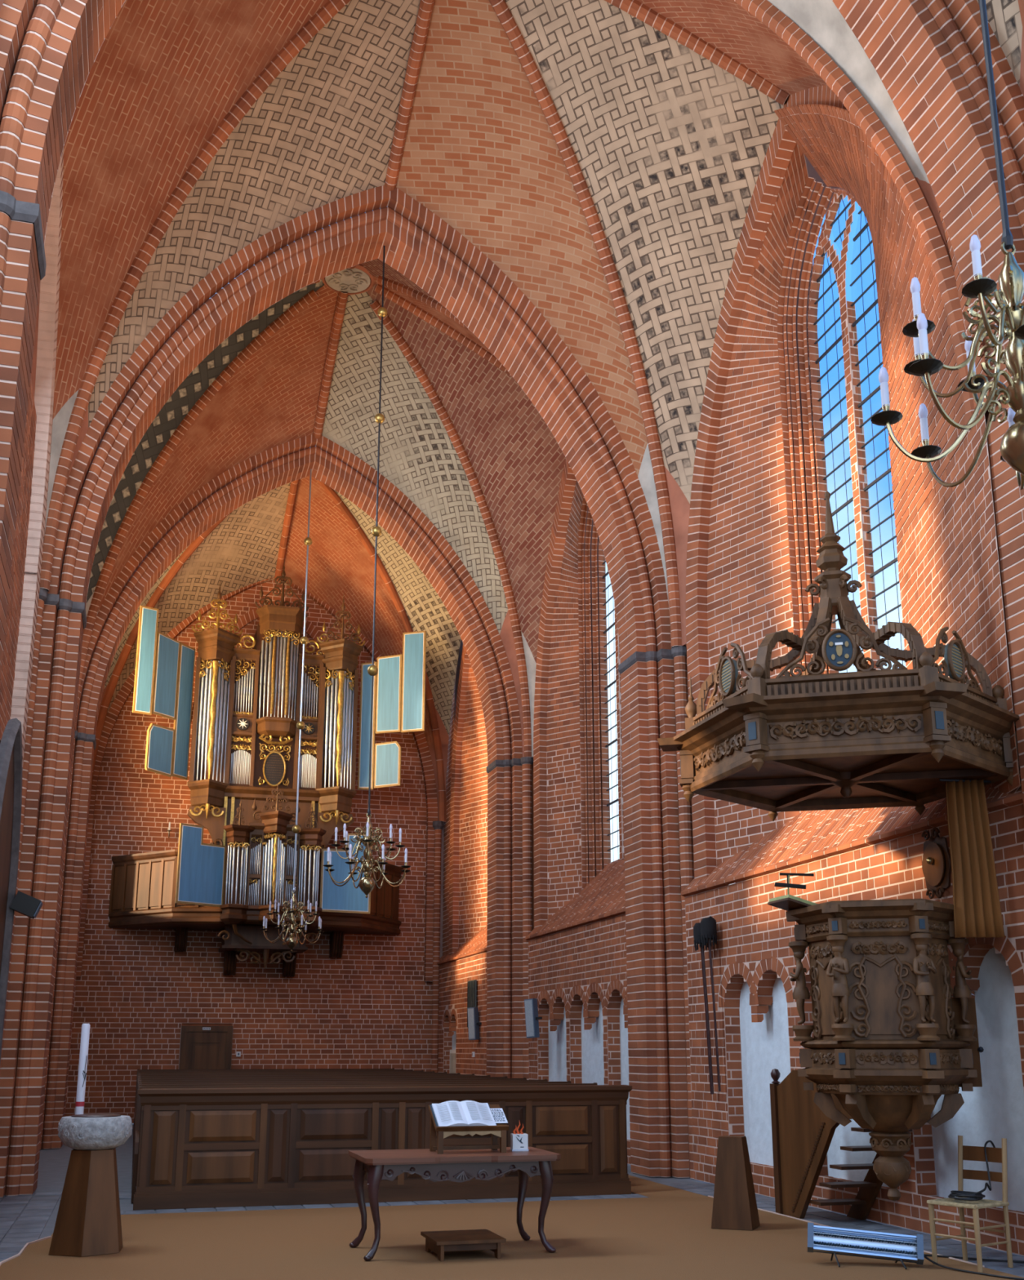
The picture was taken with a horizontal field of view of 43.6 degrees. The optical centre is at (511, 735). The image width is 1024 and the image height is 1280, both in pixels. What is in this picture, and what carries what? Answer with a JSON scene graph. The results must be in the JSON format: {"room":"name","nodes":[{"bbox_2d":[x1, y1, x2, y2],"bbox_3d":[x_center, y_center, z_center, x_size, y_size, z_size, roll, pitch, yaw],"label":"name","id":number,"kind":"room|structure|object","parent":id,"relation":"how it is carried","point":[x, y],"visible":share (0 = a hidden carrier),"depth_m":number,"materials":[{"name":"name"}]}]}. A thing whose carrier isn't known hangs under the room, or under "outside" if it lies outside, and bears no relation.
{"room":"church","nodes":[
{"label":"church","id":0,"kind":"room"},
{"bbox_2d":[0,147,63,773],"bbox_3d":[-5.877,-2.088,15.220,0.542,14.500,31.700,4,-14,-15],"label":"wall","id":1,"kind":"structure","parent":0,"point":[24,595],"depth_m":15.13,"materials":[{"name":"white paint"}]},
{"bbox_2d":[0,717,22,1061],"bbox_3d":[-5.196,2.223,12.790,0.135,4.969,2.377,4,-14,-15],"label":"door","id":2,"kind":"structure","parent":1,"relation":"in","point":[11,744],"depth_m":13.68,"materials":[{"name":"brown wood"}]},
{"bbox_2d":[8,890,43,919],"bbox_3d":[-5.355,1.861,14.030,0.388,0.301,0.220,4,-14,-15],"label":"floodlight","id":3,"kind":"object","parent":1,"relation":"attached to","point":[25,904],"visible":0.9,"depth_m":13.94,"materials":[{"name":"black paint"}]},
{"bbox_2d":[64,577,455,1123],"bbox_3d":[-5.609,2.029,30.975,10.800,14.000,0.733,4,-14,-15],"label":"wall","id":4,"kind":"structure","parent":0,"point":[375,1005],"depth_m":30.14,"materials":[{"name":"red brick"}]},
{"bbox_2d":[132,605,158,715],"bbox_3d":[-8.182,-1.695,28.592,0.440,2.500,0.050,13,-19,-42],"label":"shutter","id":5,"kind":"object","parent":4,"relation":"attached to","point":[146,672],"depth_m":28.57,"materials":[{"name":"blue wood"}]},
{"bbox_2d":[144,723,174,777],"bbox_3d":[-7.874,0.297,28.610,0.050,1.100,0.860,-6,-15,23],"label":"shutter","id":6,"kind":"object","parent":4,"relation":"attached to","point":[160,740],"depth_m":28.58,"materials":[{"name":"blue wood"}]},
{"bbox_2d":[151,631,180,719],"bbox_3d":[-7.858,-1.351,29.051,0.050,1.910,0.780,-6,-15,23],"label":"shutter","id":7,"kind":"object","parent":4,"relation":"attached to","point":[166,650],"depth_m":29.00,"materials":[{"name":"blue wood"}]},
{"bbox_2d":[171,642,195,780],"bbox_3d":[-7.578,-0.575,29.505,0.050,3.140,0.550,-6,-15,23],"label":"shutter","id":8,"kind":"object","parent":4,"relation":"attached to","point":[184,686],"depth_m":29.44,"materials":[{"name":"blue wood"}]},
{"bbox_2d":[178,1022,232,1069],"bbox_3d":[-7.024,7.586,29.281,1.300,2.400,0.378,4,-14,-15],"label":"door","id":9,"kind":"structure","parent":4,"relation":"in","point":[203,1046],"depth_m":29.26,"materials":[{"name":"brown wood"}]},
{"bbox_2d":[199,657,230,680],"bbox_3d":[-6.907,-1.559,29.819,0.824,0.511,0.395,4,-14,-15],"label":"shade","id":10,"kind":"object","parent":4,"relation":"attached to","point":[210,668],"depth_m":29.80,"materials":[{"name":"gold metal"}]},
{"bbox_2d":[231,659,255,750],"bbox_3d":[-6.287,-0.739,30.015,0.612,2.200,0.037,4,-14,-15],"label":"shade","id":11,"kind":"object","parent":4,"relation":"attached to","point":[242,672],"depth_m":30.00,"materials":[{"name":"silver metal"}]},
{"bbox_2d":[107,848,403,977],"bbox_3d":[-5.710,4.101,29.337,6.854,2.704,1.995,4,-14,-15],"label":"gallery","id":12,"kind":"object","parent":4,"relation":"attached to","point":[143,885],"visible":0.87,"depth_m":29.00,"materials":[{"name":"brown wood"}]},
{"bbox_2d":[174,785,372,926],"bbox_3d":[-5.201,2.569,28.389,4.287,3.200,0.800,4,-14,-15],"label":"pipe organ","id":13,"kind":"object","parent":12,"relation":"attached to","point":[260,868],"visible":0.99,"depth_m":28.32,"materials":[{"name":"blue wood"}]},
{"bbox_2d":[174,822,226,906],"bbox_3d":[-6.755,2.816,27.839,0.050,1.720,1.170,-13,-19,42],"label":"shutter","id":14,"kind":"object","parent":13,"relation":"attached to","point":[200,869],"depth_m":27.76,"materials":[{"name":"blue wood"}]},
{"bbox_2d":[248,836,262,884],"bbox_3d":[-5.696,2.754,28.359,0.281,1.066,0.022,4,-14,-15],"label":"shade","id":15,"kind":"object","parent":13,"relation":"attached to","point":[255,842],"depth_m":28.38,"materials":[{"name":"silver metal"}]},
{"bbox_2d":[262,833,286,845],"bbox_3d":[-5.249,2.292,28.412,0.539,0.247,0.288,4,-14,-15],"label":"shade","id":16,"kind":"object","parent":13,"relation":"attached to","point":[277,842],"depth_m":28.40,"materials":[{"name":"metal"}]},
{"bbox_2d":[287,838,297,885],"bbox_3d":[-4.914,2.807,28.576,0.287,1.066,0.022,4,-14,-15],"label":"shade","id":17,"kind":"object","parent":13,"relation":"attached to","point":[291,842],"depth_m":28.60,"materials":[{"name":"silver metal"}]},
{"bbox_2d":[132,564,426,853],"bbox_3d":[-5.481,-0.766,30.262,6.572,7.150,2.314,4,-14,-15],"label":"pipe organ","id":18,"kind":"object","parent":12,"relation":"on","point":[245,740],"visible":1,"depth_m":30.01,"materials":[{"name":"brown wood"}]},
{"bbox_2d":[262,629,300,646],"bbox_3d":[-5.457,-2.327,30.257,0.882,0.398,0.063,4,-14,-15],"label":"shade","id":19,"kind":"object","parent":4,"relation":"attached to","point":[286,633],"depth_m":30.30,"materials":[{"name":"gold metal"}]},
{"bbox_2d":[297,664,319,754],"bbox_3d":[-4.806,-0.639,30.426,0.619,2.198,0.037,4,-14,-15],"label":"shade","id":20,"kind":"object","parent":4,"relation":"attached to","point":[309,740],"depth_m":30.43,"materials":[{"name":"silver metal"}]},
{"bbox_2d":[324,667,354,690],"bbox_3d":[-4.093,-1.368,30.599,0.832,0.511,0.392,4,-14,-15],"label":"shade","id":21,"kind":"object","parent":4,"relation":"attached to","point":[335,678],"depth_m":30.58,"materials":[{"name":"gold metal"}]},
{"bbox_2d":[319,833,372,914],"bbox_3d":[-3.751,3.093,28.949,1.130,1.830,0.050,3,-14,-13],"label":"shutter","id":22,"kind":"object","parent":4,"relation":"attached to","point":[346,898],"depth_m":28.83,"materials":[{"name":"blue wood"}]},
{"bbox_2d":[357,662,377,790],"bbox_3d":[-3.466,-0.247,30.698,0.400,3.150,0.050,-5,-15,18],"label":"shutter","id":23,"kind":"object","parent":4,"relation":"attached to","point":[366,679],"depth_m":30.63,"materials":[{"name":"blue wood"}]},
{"bbox_2d":[373,741,401,788],"bbox_3d":[-2.941,0.676,30.286,0.670,1.100,0.050,-5,-15,18],"label":"shutter","id":24,"kind":"object","parent":4,"relation":"attached to","point":[387,755],"depth_m":30.25,"materials":[{"name":"blue wood"}]},
{"bbox_2d":[374,654,402,733],"bbox_3d":[-2.951,-1.003,30.701,0.650,1.920,0.050,-5,-15,18],"label":"shutter","id":25,"kind":"object","parent":4,"relation":"attached to","point":[388,677],"depth_m":30.66,"materials":[{"name":"blue wood"}]},
{"bbox_2d":[400,631,426,733],"bbox_3d":[-2.346,-1.306,30.559,0.590,2.480,0.050,-5,-15,18],"label":"shutter","id":26,"kind":"object","parent":4,"relation":"attached to","point":[413,658],"depth_m":30.53,"materials":[{"name":"blue wood"}]},
{"bbox_2d":[89,450,511,822],"bbox_3d":[-4.945,-2.651,28.759,8.667,7.842,6.441,4,-14,-15],"label":"ceiling","id":27,"kind":"structure","parent":0,"point":[251,544],"depth_m":31.27,"materials":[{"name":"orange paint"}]},
{"bbox_2d":[73,258,565,757],"bbox_3d":[-2.932,-4.452,21.936,8.660,8.092,6.353,4,-14,-15],"label":"ceiling","id":28,"kind":"structure","parent":0,"point":[460,438],"depth_m":24.15,"materials":[{"name":"red brick"}]},
{"bbox_2d":[0,0,1004,648],"bbox_3d":[-0.648,-6.240,14.530,8.872,8.042,7.640,4,-14,-15],"label":"ceiling","id":29,"kind":"structure","parent":0,"point":[606,157],"depth_m":16.73,"materials":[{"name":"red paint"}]},
{"bbox_2d":[0,1123,1023,1279],"bbox_3d":[-0.190,4.749,12.646,19.000,0.032,37.900,4,-14,-15],"label":"floor","id":30,"kind":"structure","parent":0,"point":[660,1230],"depth_m":10.96,"materials":[{"name":"brown carpet"}]},
{"bbox_2d":[0,190,46,680],"bbox_3d":[-3.614,-0.078,7.876,0.780,7.100,1.380,4,-14,-15],"label":"pillar","id":31,"kind":"structure","parent":30,"relation":"on","point":[23,264],"depth_m":8.43,"materials":[{"name":"red brick"}]},
{"bbox_2d":[0,0,125,243],"bbox_3d":[-1.645,-6.764,10.215,4.440,7.000,1.152,4,-14,-15],"label":"arch","id":32,"kind":"object","parent":31,"relation":"on","point":[63,40],"visible":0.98,"depth_m":8.81,"materials":[{"name":"red brick"}]},
{"bbox_2d":[0,587,86,1197],"bbox_3d":[-5.860,1.794,15.516,0.780,7.100,1.380,4,-14,-15],"label":"pillar","id":33,"kind":"structure","parent":30,"relation":"on","point":[60,624],"depth_m":15.25,"materials":[{"name":"red brick"}]},
{"bbox_2d":[47,185,390,608],"bbox_3d":[-3.978,-4.801,17.806,4.260,6.800,1.152,4,-14,-15],"label":"arch","id":34,"kind":"object","parent":33,"relation":"on","point":[326,251],"visible":0.97,"depth_m":17.49,"materials":[{"name":"red brick"}]},
{"bbox_2d":[40,730,96,1149],"bbox_3d":[-7.942,3.459,22.312,0.780,7.100,1.380,4,-14,-15],"label":"pillar","id":35,"kind":"structure","parent":30,"relation":"on","point":[84,744],"depth_m":22.11,"materials":[{"name":"red brick"}]},
{"bbox_2d":[75,434,316,735],"bbox_3d":[-6.059,-2.941,24.555,4.260,6.400,1.152,4,-14,-15],"label":"arch","id":36,"kind":"object","parent":35,"relation":"on","point":[141,571],"visible":0.98,"depth_m":24.25,"materials":[{"name":"red brick"}]},
{"bbox_2d":[260,468,323,951],"bbox_3d":[-4.029,-0.699,24.524,1.130,9.570,1.130,-11,-18,39],"label":"chandelier","id":37,"kind":"object","parent":36,"relation":"hanging from","point":[291,941],"visible":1,"depth_m":23.65,"materials":[{"name":"gold metal"}]},
{"bbox_2d":[48,1113,132,1257],"bbox_3d":[-3.476,3.688,10.581,0.595,1.069,0.626,4,-14,-15],"label":"font","id":38,"kind":"object","parent":30,"relation":"on","point":[88,1220],"visible":1,"depth_m":10.40,"materials":[{"name":"brown wood"}]},
{"bbox_2d":[75,1023,89,1114],"bbox_3d":[-3.800,3.453,11.207,0.280,1.825,0.273,4,-14,-15],"label":"paschal candle","id":39,"kind":"object","parent":38,"relation":"on","point":[85,1032],"visible":0.54,"depth_m":11.30,"materials":[{"name":"white wax"}]},
{"bbox_2d":[57,1115,132,1150],"bbox_3d":[-3.476,3.305,10.674,0.590,0.260,0.590,4,-14,-15],"label":"bowl","id":40,"kind":"object","parent":38,"relation":"on","point":[77,1132],"depth_m":10.46,"materials":[{"name":"grey stone"}]},
{"bbox_2d":[133,1069,413,1128],"bbox_3d":[-4.660,7.289,25.550,5.500,1.200,0.720,4,-14,-15],"label":"pew","id":41,"kind":"object","parent":30,"relation":"on","point":[411,1069],"visible":0.16,"depth_m":25.72,"materials":[{"name":"brown wood"}]},
{"bbox_2d":[133,1070,423,1130],"bbox_3d":[-4.377,7.054,24.588,5.500,1.200,0.720,4,-14,-15],"label":"pew","id":42,"kind":"object","parent":30,"relation":"on","point":[421,1070],"visible":0.16,"depth_m":24.75,"materials":[{"name":"brown wood"}]},
{"bbox_2d":[133,1071,435,1133],"bbox_3d":[-4.094,6.818,23.627,5.500,1.200,0.720,4,-14,-15],"label":"pew","id":43,"kind":"object","parent":30,"relation":"on","point":[433,1071],"visible":0.15,"depth_m":23.86,"materials":[{"name":"brown wood"}]},
{"bbox_2d":[132,1071,446,1147],"bbox_3d":[-3.811,6.582,22.665,5.500,1.200,0.720,4,-14,-15],"label":"pew","id":44,"kind":"object","parent":30,"relation":"on","point":[444,1072],"visible":0.12,"depth_m":22.82,"materials":[{"name":"brown wood"}]},
{"bbox_2d":[132,1072,460,1150],"bbox_3d":[-3.528,6.347,21.703,5.500,1.200,0.720,4,-14,-15],"label":"pew","id":45,"kind":"object","parent":30,"relation":"on","point":[458,1073],"visible":0.12,"depth_m":21.84,"materials":[{"name":"brown wood"}]},
{"bbox_2d":[132,1073,474,1153],"bbox_3d":[-3.245,6.111,20.741,5.500,1.200,0.720,4,-14,-15],"label":"pew","id":46,"kind":"object","parent":30,"relation":"on","point":[472,1074],"visible":0.15,"depth_m":20.91,"materials":[{"name":"brown wood"}]},
{"bbox_2d":[132,1075,489,1156],"bbox_3d":[-2.963,5.875,19.779,5.500,1.200,0.720,4,-14,-15],"label":"pew","id":47,"kind":"object","parent":30,"relation":"on","point":[487,1075],"visible":0.15,"depth_m":19.89,"materials":[{"name":"brown wood"}]},
{"bbox_2d":[132,1075,507,1159],"bbox_3d":[-2.680,5.640,18.817,5.500,1.200,0.720,4,-14,-15],"label":"pew","id":48,"kind":"object","parent":30,"relation":"on","point":[504,1077],"visible":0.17,"depth_m":19.03,"materials":[{"name":"brown wood"}]},
{"bbox_2d":[131,1077,526,1176],"bbox_3d":[-2.397,5.404,17.855,5.500,1.200,0.720,4,-14,-15],"label":"pew","id":49,"kind":"object","parent":30,"relation":"on","point":[523,1078],"visible":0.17,"depth_m":18.02,"materials":[{"name":"brown wood"}]},
{"bbox_2d":[131,1079,547,1180],"bbox_3d":[-2.114,5.168,16.893,5.500,1.200,0.720,4,-14,-15],"label":"pew","id":50,"kind":"object","parent":30,"relation":"on","point":[544,1080],"visible":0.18,"depth_m":17.08,"materials":[{"name":"brown wood"}]},
{"bbox_2d":[131,1080,571,1186],"bbox_3d":[-1.831,4.933,15.931,5.500,1.200,0.720,4,-14,-15],"label":"pew","id":51,"kind":"object","parent":30,"relation":"on","point":[567,1082],"visible":0.16,"depth_m":16.07,"materials":[{"name":"brown wood"}]},
{"bbox_2d":[130,1082,597,1203],"bbox_3d":[-1.548,4.697,14.969,5.500,1.200,0.720,4,-14,-15],"label":"pew","id":52,"kind":"object","parent":30,"relation":"on","point":[139,1105],"visible":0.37,"depth_m":14.79,"materials":[{"name":"brown wood"}]},
{"bbox_2d":[133,1084,631,1209],"bbox_3d":[-1.278,4.472,14.049,5.520,1.200,0.130,4,-14,-15],"label":"pew front","id":53,"kind":"object","parent":30,"relation":"on","point":[199,1148],"depth_m":13.85,"materials":[{"name":"brown wood"}]},
{"bbox_2d":[348,1146,560,1261],"bbox_3d":[-0.489,3.853,10.605,1.620,0.768,0.920,4,-14,-15],"label":"table","id":54,"kind":"object","parent":30,"relation":"on","point":[459,1166],"visible":1,"depth_m":10.39,"materials":[{"name":"brown wood"}]},
{"bbox_2d":[427,1104,508,1154],"bbox_3d":[-0.369,3.311,10.795,0.620,0.375,0.342,4,-14,-15],"label":"book stand","id":55,"kind":"object","parent":54,"relation":"on","point":[500,1131],"visible":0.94,"depth_m":10.70,"materials":[{"name":"brown wood"}]},
{"bbox_2d":[429,1100,497,1126],"bbox_3d":[-0.407,3.196,10.808,0.520,0.220,0.328,4,-14,-15],"label":"open book","id":56,"kind":"object","parent":55,"relation":"on","point":[451,1113],"visible":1,"depth_m":10.78,"materials":[{"name":"paper"}]},
{"bbox_2d":[510,1121,528,1151],"bbox_3d":[0.062,3.411,10.939,0.140,0.250,0.140,2,-14,-8],"label":"box","id":57,"kind":"object","parent":54,"relation":"on","point":[518,1141],"visible":1,"depth_m":10.87,"materials":[{"name":"white paint"}]},
{"bbox_2d":[420,1229,506,1261],"bbox_3d":[-0.398,4.093,10.294,0.560,0.148,0.600,4,-14,-15],"label":"footstool","id":58,"kind":"object","parent":30,"relation":"on","point":[437,1242],"visible":1,"depth_m":10.11,"materials":[{"name":"brown wood"}]},
{"bbox_2d":[486,756,533,1079],"bbox_3d":[-0.018,3.997,24.510,0.780,7.100,1.380,4,-14,-15],"label":"pillar","id":59,"kind":"structure","parent":30,"relation":"on","point":[510,813],"depth_m":24.33,"materials":[{"name":"red brick"}]},
{"bbox_2d":[311,435,522,765],"bbox_3d":[-1.963,-2.663,25.691,4.260,6.400,1.152,4,-14,-15],"label":"arch","id":60,"kind":"object","parent":59,"relation":"on","point":[348,475],"visible":1,"depth_m":25.55,"materials":[{"name":"red brick"}]},
{"bbox_2d":[617,645,693,1178],"bbox_3d":[2.063,2.332,17.713,0.780,7.100,1.380,4,-14,-15],"label":"pillar","id":61,"kind":"structure","parent":30,"relation":"on","point":[658,836],"depth_m":17.40,"materials":[{"name":"red brick"}]},
{"bbox_2d":[377,187,671,663],"bbox_3d":[0.118,-4.522,18.942,4.260,6.800,1.152,4,-14,-15],"label":"arch","id":62,"kind":"object","parent":61,"relation":"on","point":[420,246],"visible":1,"depth_m":18.81,"materials":[{"name":"red brick"}]},
{"bbox_2d":[323,245,410,897],"bbox_3d":[-1.890,-2.569,17.794,1.130,9.640,1.130,-11,-18,39],"label":"chandelier","id":63,"kind":"object","parent":62,"relation":"hanging from","point":[366,883],"visible":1,"depth_m":16.82,"materials":[{"name":"gold metal"}]},
{"bbox_2d":[711,1135,759,1230],"bbox_3d":[2.076,4.164,11.968,0.381,0.803,0.381,-5,-15,20],"label":"wooden pedestal","id":64,"kind":"object","parent":30,"relation":"on","point":[734,1203],"visible":1,"depth_m":11.83,"materials":[{"name":"brown wood"}]},
{"bbox_2d":[769,1068,911,1219],"bbox_3d":[3.223,3.860,12.181,0.610,1.500,2.050,4,-14,-15],"label":"stairs","id":65,"kind":"structure","parent":30,"relation":"on","point":[802,1133],"depth_m":12.50,"materials":[{"name":"brown wood"}]},
{"bbox_2d":[807,1222,924,1269],"bbox_3d":[2.699,3.889,9.790,0.865,0.298,0.298,-3,-14,11],"label":"heater","id":66,"kind":"object","parent":30,"relation":"on","point":[903,1248],"visible":1,"depth_m":9.81,"materials":[{"name":"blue metal"}]},
{"bbox_2d":[926,1135,1013,1272],"bbox_3d":[3.531,3.586,9.871,0.488,0.932,0.454,9,-17,-34],"label":"chair","id":67,"kind":"object","parent":30,"relation":"on","point":[964,1152],"visible":0.97,"depth_m":9.87,"materials":[{"name":"brown wood"}]},
{"bbox_2d":[947,1140,995,1200],"bbox_3d":[3.598,3.361,9.923,0.482,0.424,0.277,4,-14,-15],"label":"coiled cable","id":68,"kind":"object","parent":67,"relation":"on","point":[968,1196],"visible":1,"depth_m":9.81,"materials":[{"name":"black rubber"}]},
{"bbox_2d":[987,399,1023,804],"bbox_3d":[4.665,0.488,10.187,0.752,7.100,1.351,4,-14,-15],"label":"pillar","id":69,"kind":"structure","parent":30,"relation":"on","point":[1008,499],"depth_m":10.83,"materials":[{"name":"red brick"}]},
{"bbox_2d":[657,490,1020,821],"bbox_3d":[2.874,-0.853,11.333,2.915,2.850,3.193,4,-14,-15],"label":"sounding board","id":70,"kind":"object","parent":69,"relation":"attached to","point":[868,737],"visible":1,"depth_m":10.44,"materials":[{"name":"brown wood"}]},
{"bbox_2d":[681,783,693,802],"bbox_3d":[1.564,0.512,11.336,0.120,0.160,0.114,4,-14,-15],"label":"pendant","id":71,"kind":"object","parent":70,"relation":"attached to","point":[688,790],"depth_m":11.30,"materials":[{"name":"brown wood"}]},
{"bbox_2d":[750,750,764,771],"bbox_3d":[1.935,0.203,10.075,0.120,0.160,0.114,4,-14,-15],"label":"pendant","id":72,"kind":"object","parent":70,"relation":"attached to","point":[757,757],"depth_m":10.05,"materials":[{"name":"brown wood"}]},
{"bbox_2d":[928,740,945,762],"bbox_3d":[3.244,0.125,9.757,0.120,0.160,0.114,4,-14,-15],"label":"pendant","id":73,"kind":"object","parent":70,"relation":"attached to","point":[936,747],"depth_m":9.73,"materials":[{"name":"brown wood"}]},
{"bbox_2d":[938,778,1004,937],"bbox_3d":[3.852,1.016,10.726,0.462,1.332,0.096,0,-14,0],"label":"panel","id":74,"kind":"object","parent":70,"relation":"hanging from","point":[977,913],"visible":1,"depth_m":10.70,"materials":[{"name":"wood"}]},
{"bbox_2d":[1006,768,1019,786],"bbox_3d":[4.183,0.356,10.699,0.120,0.160,0.114,4,-14,-15],"label":"pendant","id":75,"kind":"object","parent":70,"relation":"attached to","point":[1009,771],"depth_m":10.67,"materials":[{"name":"brown wood"}]},
{"bbox_2d":[785,898,977,1200],"bbox_3d":[3.118,2.630,10.723,1.365,2.375,1.500,4,-14,-15],"label":"pulpit","id":76,"kind":"object","parent":69,"relation":"attached to","point":[884,1043],"visible":1,"depth_m":10.40,"materials":[{"name":"brown wood"}]},
{"bbox_2d":[767,894,817,911],"bbox_3d":[2.457,1.492,11.043,0.361,0.200,0.380,4,-14,-15],"label":"desk","id":77,"kind":"object","parent":76,"relation":"on","point":[787,902],"visible":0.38,"depth_m":10.95,"materials":[{"name":"brown wood"}]},
{"bbox_2d":[774,872,813,894],"bbox_3d":[2.457,1.315,11.128,0.338,0.262,0.046,-3,-14,11],"label":"reading lamp","id":78,"kind":"object","parent":77,"relation":"on","point":[788,884],"visible":0.87,"depth_m":11.14,"materials":[{"name":"black metal"}]},
{"bbox_2d":[834,1093,941,1133],"bbox_3d":[3.118,3.127,10.601,0.880,0.330,0.880,4,-14,-15],"label":"bowl","id":79,"kind":"object","parent":76,"relation":"on","point":[877,1113],"depth_m":10.29,"materials":[{"name":"brown wood"}]},
{"bbox_2d":[915,944,934,995],"bbox_3d":[3.298,1.861,10.263,0.150,0.430,0.143,4,-14,-15],"label":"statue","id":80,"kind":"object","parent":76,"relation":"attached to","point":[924,964],"depth_m":10.22,"materials":[{"name":"brown wood"}]},
{"bbox_2d":[831,0,1023,406],"bbox_3d":[2.624,-6.473,11.399,4.440,7.000,1.152,4,-14,-15],"label":"arch","id":81,"kind":"object","parent":69,"relation":"on","point":[907,47],"visible":0.86,"depth_m":11.29,"materials":[{"name":"red brick"}]},
{"bbox_2d":[0,0,1023,96],"bbox_3d":[1.523,-8.164,7.101,8.910,8.242,7.147,4,-14,-15],"label":"ceiling","id":82,"kind":"structure","parent":0,"point":[1005,18],"depth_m":11.04,"materials":[{"name":"red brick"}]},
{"bbox_2d":[870,0,1023,489],"bbox_3d":[2.094,-6.390,6.464,1.130,11.110,1.130,-11,-18,39],"label":"chandelier","id":83,"kind":"object","parent":82,"relation":"hanging from","point":[1010,323],"visible":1,"depth_m":5.29,"materials":[{"name":"gold metal"}]},
{"bbox_2d":[880,382,889,407],"bbox_3d":[1.579,-1.442,5.420,0.033,0.111,0.031,-4,-14,17],"label":"candle","id":84,"kind":"object","parent":83,"relation":"on","point":[883,385],"depth_m":5.41,"materials":[{"name":"wax"}]},
{"bbox_2d":[911,291,921,317],"bbox_3d":[1.676,-1.781,5.298,0.033,0.111,0.031,1,-14,-5],"label":"candle","id":85,"kind":"object","parent":83,"relation":"on","point":[916,301],"depth_m":5.29,"materials":[{"name":"wax"}]},
{"bbox_2d":[918,328,928,355],"bbox_3d":[1.615,-1.540,5.020,0.033,0.111,0.031,7,-15,-27],"label":"candle","id":86,"kind":"object","parent":83,"relation":"on","point":[922,334],"depth_m":5.01,"materials":[{"name":"wax"}]},
{"bbox_2d":[971,249,982,276],"bbox_3d":[1.823,-1.849,5.021,0.031,0.111,0.033,-11,-18,39],"label":"candle","id":87,"kind":"object","parent":83,"relation":"on","point":[975,254],"depth_m":5.01,"materials":[{"name":"wax"}]},
{"bbox_2d":[436,703,1023,1255],"bbox_3d":[1.730,4.199,20.707,1.205,4.897,22.150,4,-14,-15],"label":"wall","id":88,"kind":"structure","parent":0,"point":[577,978],"depth_m":14.90,"materials":[{"name":"red brick"}]},
{"bbox_2d":[466,979,476,1026],"bbox_3d":[-0.865,5.750,27.461,0.045,1.000,0.640,4,-14,-15],"label":"hymn board","id":89,"kind":"object","parent":88,"relation":"attached to","point":[471,984],"visible":0.71,"depth_m":27.47,"materials":[{"name":"wood"}]},
{"bbox_2d":[466,1007,481,1039],"bbox_3d":[-0.767,6.030,26.853,0.290,0.660,0.152,-13,-19,32],"label":"speaker","id":90,"kind":"object","parent":88,"relation":"attached to","point":[473,1012],"visible":1,"depth_m":26.82},
{"bbox_2d":[467,1008,475,1039],"bbox_3d":[-0.852,6.027,26.825,0.150,0.620,0.012,-13,-19,32],"label":"grille","id":91,"kind":"object","parent":90,"relation":"attached to","point":[471,1011],"depth_m":26.82,"materials":[{"name":"grey metal"}]},
{"bbox_2d":[524,998,542,1038],"bbox_3d":[0.388,4.909,22.277,0.290,0.660,0.152,-14,-19,32],"label":"speaker","id":92,"kind":"object","parent":88,"relation":"attached to","point":[531,1018],"visible":1,"depth_m":22.25},
{"bbox_2d":[524,1000,533,1036],"bbox_3d":[0.304,4.906,22.250,0.150,0.620,0.012,-14,-19,32],"label":"grille","id":93,"kind":"object","parent":92,"relation":"attached to","point":[528,1004],"depth_m":22.25,"materials":[{"name":"grey metal"}]},
{"bbox_2d":[533,458,686,938],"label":"window","id":94,"kind":"structure","parent":88,"relation":"in","point":[571,837],"depth_m":24.15,"materials":[{"name":"red brick"}]},
{"bbox_2d":[693,922,713,1093],"bbox_3d":[2.390,3.359,15.919,0.207,2.112,0.195,4,-14,-15],"label":"bag","id":95,"kind":"object","parent":88,"relation":"hanging from","point":[696,928],"visible":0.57,"depth_m":15.95,"materials":[{"name":"black fabric"}]},
{"bbox_2d":[700,915,720,1091],"bbox_3d":[2.451,3.270,15.723,0.207,2.112,0.195,4,-14,-15],"label":"bag","id":96,"kind":"object","parent":88,"relation":"hanging from","point":[708,925],"visible":1,"depth_m":15.83,"materials":[{"name":"black fabric"}]},
{"bbox_2d":[685,7,1020,892],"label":"window","id":97,"kind":"structure","parent":88,"relation":"in","point":[757,522],"depth_m":16.33,"materials":[{"name":"red brick"}]},
{"bbox_2d":[921,826,951,898],"bbox_3d":[3.830,1.157,11.657,0.125,0.638,0.437,4,-14,-15],"label":"shield","id":98,"kind":"object","parent":88,"relation":"attached to","point":[936,863],"visible":0.98,"depth_m":11.62,"materials":[{"name":"brown wood"}]},
{"bbox_2d":[792,951,809,999],"bbox_3d":[2.483,2.048,11.029,0.150,0.430,0.143,4,-14,-15],"label":"statue","id":99,"kind":"object","parent":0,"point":[800,992],"depth_m":10.97,"materials":[{"name":"brown wood"}]},
{"bbox_2d":[831,946,849,996],"bbox_3d":[2.663,1.899,10.417,0.150,0.430,0.143,4,-14,-15],"label":"statue","id":100,"kind":"object","parent":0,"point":[840,964],"depth_m":10.37,"materials":[{"name":"brown wood"}]},
{"bbox_2d":[952,948,971,998],"bbox_3d":[3.754,1.973,10.720,0.150,0.430,0.143,4,-14,-15],"label":"statue","id":101,"kind":"object","parent":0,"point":[961,990],"depth_m":10.66,"materials":[{"name":"brown wood"}]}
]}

